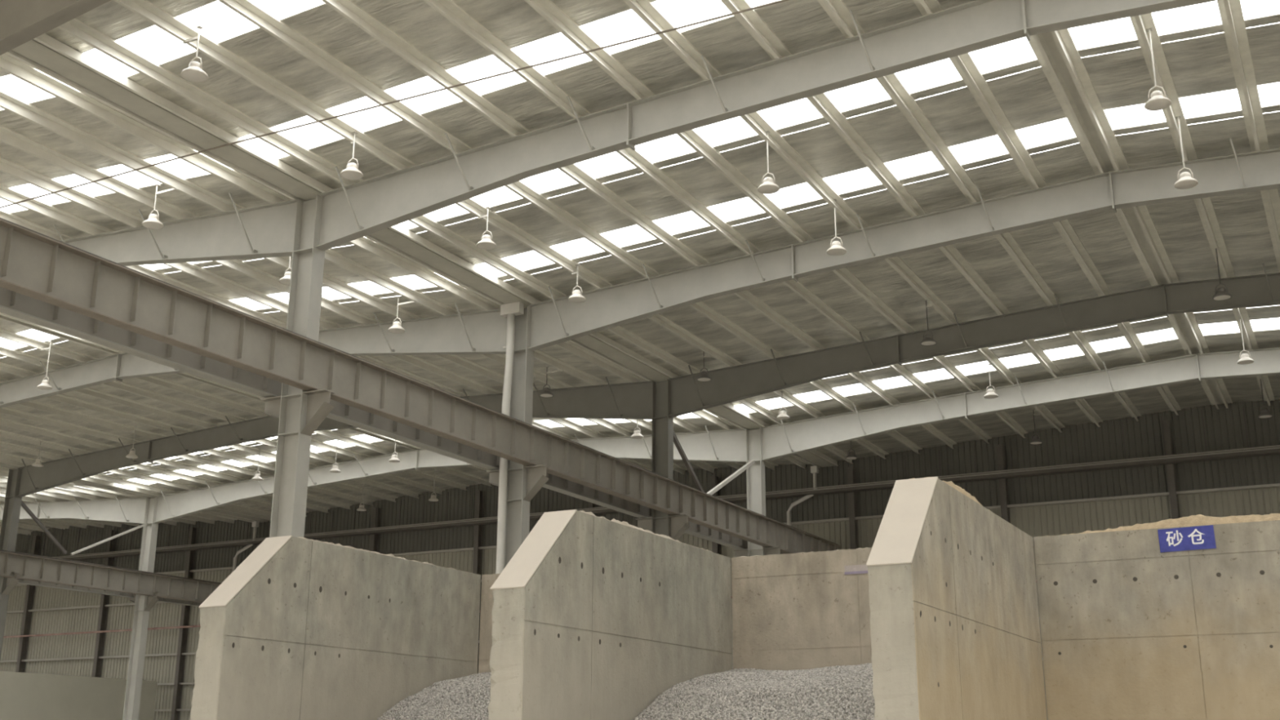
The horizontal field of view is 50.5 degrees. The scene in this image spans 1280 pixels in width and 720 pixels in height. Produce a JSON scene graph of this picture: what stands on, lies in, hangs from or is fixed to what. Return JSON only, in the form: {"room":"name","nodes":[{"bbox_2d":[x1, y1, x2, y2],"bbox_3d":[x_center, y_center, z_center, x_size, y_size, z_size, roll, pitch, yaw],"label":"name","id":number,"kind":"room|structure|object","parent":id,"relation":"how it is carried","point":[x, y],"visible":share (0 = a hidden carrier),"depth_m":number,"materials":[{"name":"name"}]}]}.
{"room":"material storage warehouse","nodes":[
{"label":"material storage warehouse","id":0,"kind":"room"},
{"bbox_2d":[0,671,157,719],"bbox_3d":[-34.316,16.921,62.548,0.350,5.580,30.300,-8,-18,27],"label":"wall","id":1,"kind":"structure","parent":0,"point":[23,695],"depth_m":70.67,"materials":[{"name":"grey concrete"}]},
{"bbox_2d":[0,0,1279,535],"bbox_3d":[-22.769,-2.410,38.820,100.270,1.069,71.250,-8,-18,27],"label":"ceiling","id":2,"kind":"structure","parent":0,"point":[308,63],"depth_m":33.66,"materials":[{"name":"silver metal"}]},
{"bbox_2d":[0,73,56,111],"bbox_3d":[-18.204,-4.983,30.416,16.300,0.875,1.130,-8,-18,27],"label":"window","id":3,"kind":"structure","parent":2,"relation":"attached to","point":[42,99],"depth_m":27.91,"materials":[{"name":"white glass"}]},
{"bbox_2d":[13,328,59,350],"bbox_3d":[-26.477,0.374,48.842,16.300,0.875,1.180,-8,-18,27],"label":"window","id":4,"kind":"structure","parent":2,"relation":"attached to","point":[55,338],"depth_m":46.40,"materials":[{"name":"white glass"}]},
{"bbox_2d":[31,440,44,466],"bbox_3d":[-25.866,4.027,58.431,0.486,1.118,0.486,-8,-18,27],"label":"pendant lamp","id":5,"kind":"object","parent":2,"relation":"hanging from","point":[37,463],"visible":1,"depth_m":58.24,"materials":[{"name":"white metal"}]},
{"bbox_2d":[36,340,53,390],"bbox_3d":[-20.169,0.180,46.189,0.486,1.673,0.619,10,-19,-29],"label":"pendant lamp","id":6,"kind":"object","parent":2,"relation":"hanging from","point":[45,384],"visible":1,"depth_m":45.91,"materials":[{"name":"white metal"}]},
{"bbox_2d":[0,0,111,55],"bbox_3d":[2.325,-8.160,15.979,32.580,2.146,1.117,-8,-18,27],"label":"roof beam","id":7,"kind":"structure","parent":2,"relation":"attached to","point":[21,21],"depth_m":22.58,"materials":[{"name":"metal"}]},
{"bbox_2d":[0,494,151,524],"bbox_3d":[-39.607,9.276,76.155,32.580,2.146,1.117,-8,-18,27],"label":"roof beam","id":8,"kind":"structure","parent":2,"relation":"attached to","point":[131,510],"depth_m":70.95,"materials":[{"name":"metal"}]},
{"bbox_2d":[8,153,212,213],"bbox_3d":[-16.224,-3.928,33.996,16.300,0.875,1.280,-8,-18,27],"label":"window","id":9,"kind":"structure","parent":2,"relation":"attached to","point":[206,173],"depth_m":32.42,"materials":[{"name":"white glass"}]},
{"bbox_2d":[125,425,137,458],"bbox_3d":[-21.209,3.434,56.785,0.486,1.368,0.642,10,-19,-30],"label":"pendant lamp","id":10,"kind":"object","parent":2,"relation":"hanging from","point":[131,455],"visible":1,"depth_m":56.52,"materials":[{"name":"white metal"}]},
{"bbox_2d":[142,182,177,229],"bbox_3d":[-11.220,-3.672,31.832,0.913,1.073,0.486,-8,-18,27],"label":"pendant lamp","id":11,"kind":"object","parent":2,"relation":"hanging from","point":[153,222],"visible":1,"depth_m":31.77,"materials":[{"name":"white metal"}]},
{"bbox_2d":[53,192,303,266],"bbox_3d":[-22.553,-1.528,38.991,32.580,2.146,1.117,-8,-18,27],"label":"roof beam","id":12,"kind":"structure","parent":2,"relation":"attached to","point":[263,231],"depth_m":33.30,"materials":[{"name":"grey metal"}]},
{"bbox_2d":[153,261,213,270],"bbox_3d":[-13.999,-2.741,38.021,16.300,0.875,1.280,-8,-18,27],"label":"window","id":13,"kind":"structure","parent":2,"relation":"attached to","point":[198,262],"depth_m":38.31,"materials":[{"name":"white glass"}]},
{"bbox_2d":[102,437,277,473],"bbox_3d":[-19.695,3.990,61.107,16.300,0.875,1.130,-8,-18,27],"label":"window","id":14,"kind":"structure","parent":2,"relation":"attached to","point":[273,437],"depth_m":61.84,"materials":[{"name":"white glass"}]},
{"bbox_2d":[180,23,208,82],"bbox_3d":[-8.152,-5.661,24.963,0.482,1.058,0.547,8,-18,-23],"label":"pendant lamp","id":15,"kind":"object","parent":2,"relation":"hanging from","point":[194,73],"visible":1,"depth_m":24.78,"materials":[{"name":"white metal"}]},
{"bbox_2d":[80,0,325,78],"bbox_3d":[-3.274,-7.151,22.800,16.300,0.875,1.130,-8,-18,27],"label":"window","id":16,"kind":"structure","parent":2,"relation":"attached to","point":[317,5],"depth_m":25.40,"materials":[{"name":"white glass"}]},
{"bbox_2d":[0,302,506,408],"bbox_3d":[-18.290,0.746,46.702,32.580,2.146,1.117,-8,-18,27],"label":"roof beam","id":17,"kind":"structure","parent":2,"relation":"attached to","point":[482,332],"depth_m":42.11,"materials":[{"name":"grey metal"}]},
{"bbox_2d":[126,434,383,484],"bbox_3d":[-18.336,4.714,63.565,16.300,0.875,1.430,-8,-18,27],"label":"window","id":18,"kind":"structure","parent":2,"relation":"attached to","point":[362,434],"depth_m":63.81,"materials":[{"name":"white glass"}]},
{"bbox_2d":[252,448,262,480],"bbox_3d":[-17.207,4.717,61.229,0.486,1.433,0.486,-8,-18,27],"label":"pendant lamp","id":19,"kind":"object","parent":2,"relation":"hanging from","point":[257,476],"visible":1,"depth_m":61.01,"materials":[{"name":"white metal"}]},
{"bbox_2d":[279,256,291,284],"bbox_3d":[-9.067,-2.552,35.622,0.813,1.068,0.486,-8,-18,27],"label":"pendant lamp","id":20,"kind":"object","parent":2,"relation":"hanging from","point":[286,280],"visible":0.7,"depth_m":35.49,"materials":[{"name":"white metal"}]},
{"bbox_2d":[230,274,438,310],"bbox_3d":[-12.078,-1.717,41.496,16.300,0.875,1.180,-8,-18,27],"label":"window","id":21,"kind":"structure","parent":2,"relation":"attached to","point":[433,286],"depth_m":39.80,"materials":[{"name":"white glass"}]},
{"bbox_2d":[329,440,340,472],"bbox_3d":[-13.314,4.112,59.490,0.486,1.648,0.486,-8,-18,27],"label":"pendant lamp","id":22,"kind":"object","parent":2,"relation":"hanging from","point":[335,468],"visible":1,"depth_m":59.24,"materials":[{"name":"white metal"}]},
{"bbox_2d":[15,376,655,497],"bbox_3d":[-14.072,2.994,54.329,32.580,2.146,1.117,-8,-18,27],"label":"roof beam","id":23,"kind":"structure","parent":2,"relation":"attached to","point":[632,401],"depth_m":55.97,"materials":[{"name":"metal"}]},
{"bbox_2d":[340,131,363,180],"bbox_3d":[-6.155,-4.425,29.136,0.486,1.043,0.486,-8,-18,27],"label":"pendant lamp","id":24,"kind":"object","parent":2,"relation":"hanging from","point":[352,171],"visible":1,"depth_m":28.97,"materials":[{"name":"white metal"}]},
{"bbox_2d":[356,484,373,511],"bbox_3d":[-13.874,6.924,68.647,0.923,1.388,0.486,-8,-18,27],"label":"pendant lamp","id":25,"kind":"object","parent":2,"relation":"hanging from","point":[361,508],"visible":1,"depth_m":68.56,"materials":[{"name":"white metal"}]},
{"bbox_2d":[0,0,788,208],"bbox_3d":[-3.300,-5.343,26.117,52.000,0.127,0.036,-8,-18,27],"label":"steel cable","id":26,"kind":"object","parent":2,"relation":"attached to","point":[780,1],"visible":1,"depth_m":26.57,"materials":[{"name":"grey metal"}]},
{"bbox_2d":[388,440,399,462],"bbox_3d":[-10.327,3.490,57.314,0.486,1.643,0.486,-8,-18,27],"label":"pendant lamp","id":27,"kind":"object","parent":2,"relation":"hanging from","point":[394,457],"visible":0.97,"depth_m":57.03,"materials":[{"name":"white metal"}]},
{"bbox_2d":[388,296,417,333],"bbox_3d":[-6.909,-1.374,39.628,0.913,1.073,0.486,-8,-18,27],"label":"pendant lamp","id":28,"kind":"object","parent":2,"relation":"hanging from","point":[396,328],"visible":1,"depth_m":39.55,"materials":[{"name":"white metal"}]},
{"bbox_2d":[428,469,440,501],"bbox_3d":[-10.005,6.048,66.035,0.482,1.633,0.547,8,-18,-23],"label":"pendant lamp","id":29,"kind":"object","parent":2,"relation":"hanging from","point":[433,498],"visible":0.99,"depth_m":65.82,"materials":[{"name":"white metal"}]},
{"bbox_2d":[154,425,748,523],"bbox_3d":[-10.277,5.017,61.193,32.580,2.146,1.117,-8,-18,27],"label":"roof beam","id":30,"kind":"structure","parent":2,"relation":"attached to","point":[718,446],"depth_m":62.08,"materials":[{"name":"metal"}]},
{"bbox_2d":[476,205,496,249],"bbox_3d":[-3.741,-3.254,33.120,0.513,1.053,0.486,-8,-18,27],"label":"pendant lamp","id":31,"kind":"object","parent":2,"relation":"hanging from","point":[486,243],"visible":1,"depth_m":32.95,"materials":[{"name":"white metal"}]},
{"bbox_2d":[237,0,779,159],"bbox_3d":[-1.294,-6.096,26.380,16.300,0.875,1.280,-8,-18,27],"label":"window","id":32,"kind":"structure","parent":2,"relation":"attached to","point":[702,24],"depth_m":27.27,"materials":[{"name":"white glass"}]},
{"bbox_2d":[539,365,564,397],"bbox_3d":[-3.020,0.700,46.661,0.913,1.073,0.486,-8,-18,27],"label":"pendant lamp","id":33,"kind":"object","parent":2,"relation":"hanging from","point":[546,393],"visible":1,"depth_m":46.60,"materials":[{"name":"grey metal"}]},
{"bbox_2d":[568,263,586,302],"bbox_3d":[-1.709,-2.117,36.972,0.486,1.048,0.486,-8,-18,27],"label":"pendant lamp","id":34,"kind":"object","parent":2,"relation":"hanging from","point":[576,297],"visible":1,"depth_m":36.80,"materials":[{"name":"white metal"}]},
{"bbox_2d":[540,416,701,427],"bbox_3d":[-3.937,2.623,56.219,16.300,0.875,1.430,-8,-18,27],"label":"window","id":35,"kind":"structure","parent":2,"relation":"attached to","point":[691,417],"depth_m":55.32,"materials":[{"name":"white glass"}]},
{"bbox_2d":[622,418,643,438],"bbox_3d":[-0.290,2.523,52.875,0.903,1.083,0.486,-8,-18,27],"label":"pendant lamp","id":36,"kind":"object","parent":2,"relation":"hanging from","point":[637,433],"visible":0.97,"depth_m":52.58,"materials":[{"name":"white metal"}]},
{"bbox_2d":[697,351,711,381],"bbox_3d":[2.108,0.167,44.691,0.486,1.028,0.486,-8,-18,27],"label":"pendant lamp","id":37,"kind":"object","parent":2,"relation":"hanging from","point":[704,375],"visible":0.98,"depth_m":44.52,"materials":[{"name":"grey metal"}]},
{"bbox_2d":[405,57,1037,229],"bbox_3d":[0.931,-4.909,30.405,16.300,0.875,1.280,-8,-18,27],"label":"window","id":38,"kind":"structure","parent":2,"relation":"attached to","point":[1035,59],"depth_m":30.28,"materials":[{"name":"white glass"}]},
{"bbox_2d":[315,0,1217,250],"bbox_3d":[6.777,-5.787,24.029,32.580,2.146,1.117,-8,-18,27],"label":"roof beam","id":39,"kind":"structure","parent":2,"relation":"attached to","point":[358,210],"depth_m":27.30,"materials":[{"name":"grey metal"}]},
{"bbox_2d":[757,130,779,194],"bbox_3d":[2.809,-4.383,29.831,0.486,1.423,0.486,-8,-18,27],"label":"pendant lamp","id":40,"kind":"object","parent":2,"relation":"hanging from","point":[768,186],"visible":1,"depth_m":29.61,"materials":[{"name":"white metal"}]},
{"bbox_2d":[473,116,1076,277],"bbox_3d":[2.852,-3.885,33.879,16.300,0.875,1.180,-8,-18,27],"label":"window","id":41,"kind":"structure","parent":2,"relation":"attached to","point":[1072,136],"depth_m":33.65,"materials":[{"name":"white glass"}]},
{"bbox_2d":[776,391,789,419],"bbox_3d":[5.231,1.645,49.727,0.486,1.043,0.486,-8,-18,27],"label":"pendant lamp","id":42,"kind":"object","parent":2,"relation":"hanging from","point":[783,414],"visible":1,"depth_m":49.55,"materials":[{"name":"white metal"}]},
{"bbox_2d":[826,199,846,255],"bbox_3d":[4.824,-3.309,33.475,0.486,1.423,0.486,-8,-18,27],"label":"pendant lamp","id":43,"kind":"object","parent":2,"relation":"hanging from","point":[836,249],"visible":1,"depth_m":33.26,"materials":[{"name":"white metal"}]},
{"bbox_2d":[845,440,857,459],"bbox_3d":[8.751,3.584,56.296,0.486,1.038,0.486,-8,-18,27],"label":"pendant lamp","id":44,"kind":"object","parent":2,"relation":"hanging from","point":[851,455],"visible":0.98,"depth_m":56.11,"materials":[{"name":"grey metal"}]},
{"bbox_2d":[527,137,1279,351],"bbox_3d":[11.040,-3.514,31.740,32.580,2.146,1.117,-8,-18,27],"label":"roof beam","id":45,"kind":"structure","parent":2,"relation":"attached to","point":[553,322],"depth_m":34.48,"materials":[{"name":"grey metal"}]},
{"bbox_2d":[920,298,937,346],"bbox_3d":[8.630,-1.155,40.767,0.486,1.413,0.486,-8,-18,27],"label":"pendant lamp","id":46,"kind":"object","parent":2,"relation":"hanging from","point":[928,340],"visible":0.98,"depth_m":40.56,"materials":[{"name":"grey metal"}]},
{"bbox_2d":[733,327,1177,413],"bbox_3d":[10.993,0.455,48.603,16.300,0.875,1.430,-8,-18,27],"label":"window","id":47,"kind":"structure","parent":2,"relation":"attached to","point":[1176,338],"depth_m":48.59,"materials":[{"name":"white glass"}]},
{"bbox_2d":[668,262,1279,417],"bbox_3d":[15.257,-1.266,39.367,32.580,2.146,1.117,-8,-18,27],"label":"roof beam","id":48,"kind":"structure","parent":2,"relation":"attached to","point":[688,394],"depth_m":42.43,"materials":[{"name":"metal"}]},
{"bbox_2d":[983,360,998,398],"bbox_3d":[12.045,0.603,46.739,0.486,1.418,0.486,-8,-18,27],"label":"pendant lamp","id":49,"kind":"object","parent":2,"relation":"hanging from","point":[990,393],"visible":0.99,"depth_m":46.52,"materials":[{"name":"white metal"}]},
{"bbox_2d":[760,347,1279,461],"bbox_3d":[19.053,0.757,46.230,32.580,2.146,1.117,-8,-18,27],"label":"roof beam","id":50,"kind":"structure","parent":2,"relation":"attached to","point":[780,440],"depth_m":49.56,"materials":[{"name":"metal"}]},
{"bbox_2d":[1029,408,1042,444],"bbox_3d":[15.570,2.607,53.522,0.482,1.408,0.482,8,-18,-23],"label":"pendant lamp","id":51,"kind":"object","parent":2,"relation":"hanging from","point":[1035,439],"visible":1,"depth_m":53.32,"materials":[{"name":"grey metal"}]},
{"bbox_2d":[1144,27,1171,111],"bbox_3d":[9.825,-5.605,25.958,0.486,1.648,0.486,-8,-18,27],"label":"pendant lamp","id":52,"kind":"object","parent":2,"relation":"hanging from","point":[1157,101],"visible":1,"depth_m":25.73,"materials":[{"name":"white metal"}]},
{"bbox_2d":[1077,11,1279,51],"bbox_3d":[15.331,-7.000,23.059,16.300,0.875,1.280,-8,-18,27],"label":"window","id":53,"kind":"structure","parent":2,"relation":"attached to","point":[1273,14],"depth_m":26.29,"materials":[{"name":"white glass"}]},
{"bbox_2d":[1173,115,1198,189],"bbox_3d":[11.793,-4.556,29.517,0.486,1.648,0.486,-8,-18,27],"label":"pendant lamp","id":54,"kind":"object","parent":2,"relation":"hanging from","point":[1185,181],"visible":1,"depth_m":29.29,"materials":[{"name":"white metal"}]},
{"bbox_2d":[1103,81,1279,130],"bbox_3d":[17.252,-5.976,26.534,16.300,0.875,1.180,-8,-18,27],"label":"window","id":55,"kind":"structure","parent":2,"relation":"attached to","point":[1277,103],"depth_m":29.68,"materials":[{"name":"white glass"}]},
{"bbox_2d":[1212,240,1231,300],"bbox_3d":[15.640,-2.447,36.681,0.486,1.653,0.486,-8,-18,27],"label":"pendant lamp","id":56,"kind":"object","parent":2,"relation":"hanging from","point":[1220,293],"visible":0.98,"depth_m":36.44,"materials":[{"name":"grey metal"}]},
{"bbox_2d":[1198,317,1279,336],"bbox_3d":[25.393,-1.637,41.257,16.300,0.875,1.430,-8,-18,27],"label":"window","id":57,"kind":"structure","parent":2,"relation":"attached to","point":[1278,328],"depth_m":44.73,"materials":[{"name":"white glass"}]},
{"bbox_2d":[1237,313,1253,364],"bbox_3d":[18.920,-0.699,42.613,0.486,1.653,0.486,-8,-18,27],"label":"pendant lamp","id":58,"kind":"object","parent":2,"relation":"hanging from","point":[1244,359],"visible":0.99,"depth_m":42.37,"materials":[{"name":"white metal"}]},
{"bbox_2d":[1257,378,1272,417],"bbox_3d":[22.622,1.274,49.307,0.486,1.653,0.486,-8,-18,27],"label":"pendant lamp","id":59,"kind":"object","parent":2,"relation":"hanging from","point":[1264,413],"visible":0.99,"depth_m":49.06,"materials":[{"name":"grey metal"}]},
{"bbox_2d":[0,399,1279,719],"bbox_3d":[-6.445,13.109,66.623,101.200,15.400,1.020,-8,-18,27],"label":"wall","id":60,"kind":"structure","parent":0,"point":[1206,460],"depth_m":61.59,"materials":[{"name":"metal"}]},
{"bbox_2d":[232,520,259,571],"bbox_3d":[-22.081,15.912,74.194,1.570,14.150,0.240,-8,-18,27],"label":"drainpipe","id":61,"kind":"object","parent":60,"relation":"attached to","point":[255,524],"visible":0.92,"depth_m":75.74,"materials":[{"name":"white plastic"}]},
{"bbox_2d":[786,465,818,525],"bbox_3d":[7.249,11.653,59.232,1.570,14.150,0.240,-8,-18,27],"label":"drainpipe","id":62,"kind":"object","parent":60,"relation":"attached to","point":[814,469],"visible":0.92,"depth_m":60.77,"materials":[{"name":"white plastic"}]},
{"bbox_3d":[-22.903,11.838,34.723,101.200,0.200,71.300,-8,-18,27],"label":"floor","id":63,"kind":"structure","parent":0,"visible":0},
{"bbox_2d":[0,467,22,659],"bbox_3d":[-28.572,11.802,60.232,1.900,14.150,0.600,-8,-18,27],"label":"steel column","id":64,"kind":"structure","parent":63,"relation":"on","point":[12,504],"depth_m":61.38,"materials":[{"name":"grey metal"}]},
{"bbox_2d":[21,500,67,554],"bbox_3d":[-27.748,7.744,63.002,0.130,2.206,3.016,-8,-18,27],"label":"diagonal brace","id":65,"kind":"object","parent":64,"relation":"attached to","point":[24,505],"visible":1,"depth_m":63.01,"materials":[{"name":"metal"}]},
{"bbox_2d":[122,497,159,719],"bbox_3d":[-24.777,13.825,67.096,1.900,14.150,0.600,-8,-18,27],"label":"steel column","id":66,"kind":"structure","parent":63,"relation":"on","point":[144,604],"depth_m":67.25,"materials":[{"name":"grey metal"}]},
{"bbox_2d":[70,522,147,555],"bbox_3d":[-25.893,8.733,66.358,0.100,2.190,4.384,-8,-18,27],"label":"diagonal brace","id":67,"kind":"object","parent":66,"relation":"attached to","point":[144,524],"visible":1,"depth_m":66.21,"materials":[{"name":"metal"}]},
{"bbox_2d":[17,578,201,606],"bbox_3d":[-26.601,10.748,66.061,0.400,1.140,20.400,-8,-18,27],"label":"girder","id":68,"kind":"object","parent":66,"relation":"on","point":[21,581],"visible":0.23,"depth_m":65.98,"materials":[{"name":"metal"}]},
{"bbox_2d":[0,549,222,603],"bbox_3d":[-25.276,10.556,65.385,0.400,1.140,20.400,-8,-18,27],"label":"girder","id":69,"kind":"object","parent":66,"relation":"on","point":[33,567],"visible":0.72,"depth_m":64.68,"materials":[{"name":"metal"}]},
{"bbox_2d":[260,194,335,537],"bbox_3d":[-7.723,3.021,29.932,1.900,14.150,0.600,-8,-18,27],"label":"steel column","id":70,"kind":"structure","parent":63,"relation":"on","point":[300,412],"depth_m":30.48,"materials":[{"name":"grey metal"}]},
{"bbox_2d":[190,535,480,719],"bbox_3d":[-5.609,6.486,26.330,0.626,5.493,7.672,-8,-18,27],"label":"divider","id":71,"kind":"object","parent":63,"relation":"on","point":[301,628],"visible":0.99,"depth_m":25.51,"materials":[{"name":"beige concrete"}]},
{"bbox_2d":[297,537,466,572],"bbox_3d":[-5.222,4.015,27.784,0.540,0.093,6.000,-8,-18,27],"label":"crust","id":72,"kind":"object","parent":71,"relation":"on","point":[331,543],"visible":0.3,"depth_m":26.97,"materials":[{"name":"concrete"}]},
{"bbox_2d":[377,671,491,719],"bbox_3d":[-2.583,6.802,25.438,5.402,2.321,6.138,-8,-18,27],"label":"heap","id":73,"kind":"object","parent":63,"relation":"on","point":[468,697],"visible":0.27,"depth_m":26.40,"materials":[{"name":"gravel"}]},
{"bbox_2d":[486,305,549,567],"bbox_3d":[-3.460,5.294,37.644,1.900,14.150,0.600,-8,-18,27],"label":"steel column","id":74,"kind":"structure","parent":63,"relation":"on","point":[523,482],"depth_m":38.31,"materials":[{"name":"grey metal"}]},
{"bbox_2d":[495,301,524,573],"bbox_3d":[-3.695,5.219,37.480,0.650,14.200,0.435,-8,-18,27],"label":"drainpipe","id":75,"kind":"object","parent":74,"relation":"attached to","point":[510,310],"visible":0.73,"depth_m":38.52,"materials":[{"name":"white plastic"}]},
{"bbox_2d":[487,509,732,719],"bbox_3d":[-0.238,5.706,23.590,0.626,5.493,7.672,-8,-18,27],"label":"divider","id":76,"kind":"object","parent":63,"relation":"on","point":[594,618],"visible":0.98,"depth_m":22.48,"materials":[{"name":"beige concrete"}]},
{"bbox_2d":[563,510,713,552],"bbox_3d":[0.149,3.217,25.049,0.540,0.131,6.000,-8,-18,27],"label":"crust","id":77,"kind":"object","parent":76,"relation":"on","point":[625,523],"visible":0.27,"depth_m":23.99,"materials":[{"name":"concrete"}]},
{"bbox_2d":[635,379,689,540],"bbox_3d":[0.757,7.542,45.270,1.900,14.150,0.600,-8,-18,27],"label":"steel column","id":78,"kind":"structure","parent":63,"relation":"on","point":[673,526],"depth_m":46.51,"materials":[{"name":"grey metal"}]},
{"bbox_2d":[0,286,784,554],"bbox_3d":[-3.569,2.864,39.718,0.400,1.140,47.400,-8,-18,27],"label":"girder","id":79,"kind":"object","parent":78,"relation":"on","point":[13,304],"visible":0.21,"depth_m":30.27,"materials":[{"name":"metal"}]},
{"bbox_2d":[0,217,841,554],"bbox_3d":[-2.474,2.704,39.160,0.400,1.140,47.400,-8,-18,27],"label":"girder","id":80,"kind":"object","parent":78,"relation":"on","point":[34,264],"visible":0.93,"depth_m":30.69,"materials":[{"name":"metal"}]},
{"bbox_2d":[673,431,704,492],"bbox_3d":[1.581,3.485,48.040,0.130,2.206,3.016,-8,-18,27],"label":"diagonal brace","id":81,"kind":"object","parent":78,"relation":"attached to","point":[676,441],"visible":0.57,"depth_m":48.11,"materials":[{"name":"metal"}]},
{"bbox_2d":[632,662,875,719],"bbox_3d":[2.671,5.994,22.532,5.352,2.214,6.537,-8,-18,27],"label":"heap","id":82,"kind":"object","parent":63,"relation":"on","point":[843,692],"visible":0.7,"depth_m":22.28,"materials":[{"name":"gravel"}]},
{"bbox_2d":[733,427,782,557],"bbox_3d":[4.553,9.565,52.134,1.900,14.150,0.600,-8,-18,27],"label":"steel column","id":83,"kind":"structure","parent":63,"relation":"on","point":[755,473],"depth_m":53.46,"materials":[{"name":"grey metal"}]},
{"bbox_2d":[706,459,755,494],"bbox_3d":[3.437,4.474,51.396,0.130,2.217,4.397,-8,-18,27],"label":"diagonal brace","id":84,"kind":"object","parent":83,"relation":"attached to","point":[750,463],"visible":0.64,"depth_m":51.33,"materials":[{"name":"metal"}]},
{"bbox_2d":[478,520,1279,719],"bbox_3d":[6.008,6.103,24.840,21.340,5.480,0.504,-8,-18,27],"label":"wall","id":85,"kind":"structure","parent":63,"relation":"on","point":[1131,629],"depth_m":23.71,"materials":[{"name":"beige concrete"}]},
{"bbox_2d":[737,547,869,557],"bbox_3d":[4.338,3.697,26.468,5.340,0.038,0.470,-8,-18,27],"label":"bank","id":86,"kind":"object","parent":85,"relation":"on","point":[859,548],"visible":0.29,"depth_m":26.55,"materials":[{"name":"sand"}]},
{"bbox_2d":[844,564,867,574],"bbox_3d":[4.335,4.014,26.073,0.850,0.170,0.020,-8,-18,27],"label":"sign","id":87,"kind":"object","parent":85,"relation":"attached to","point":[853,569],"visible":0.64,"depth_m":26.15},
{"bbox_2d":[1044,513,1279,536],"bbox_3d":[11.203,2.612,22.992,8.800,0.222,0.470,-8,-18,27],"label":"bank","id":88,"kind":"object","parent":85,"relation":"on","point":[1199,519],"visible":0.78,"depth_m":23.59,"materials":[{"name":"beige sand"}]},
{"bbox_2d":[1157,524,1216,552],"bbox_3d":[9.468,3.098,23.505,0.905,0.400,0.021,-9,-19,26],"label":"sign","id":89,"kind":"object","parent":85,"relation":"attached to","point":[1201,537],"visible":1,"depth_m":23.50,"materials":[{"name":"blue metal"}]},
{"bbox_2d":[866,476,1047,719],"bbox_3d":[5.089,4.932,20.873,0.626,5.493,7.672,-8,-18,27],"label":"divider","id":90,"kind":"object","parent":63,"relation":"on","point":[954,618],"visible":1,"depth_m":19.41,"materials":[{"name":"beige concrete"}]},
{"bbox_2d":[909,476,989,510],"bbox_3d":[5.476,2.386,22.349,0.540,0.251,6.000,-8,-18,27],"label":"crust","id":91,"kind":"object","parent":90,"relation":"on","point":[950,483],"visible":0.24,"depth_m":20.97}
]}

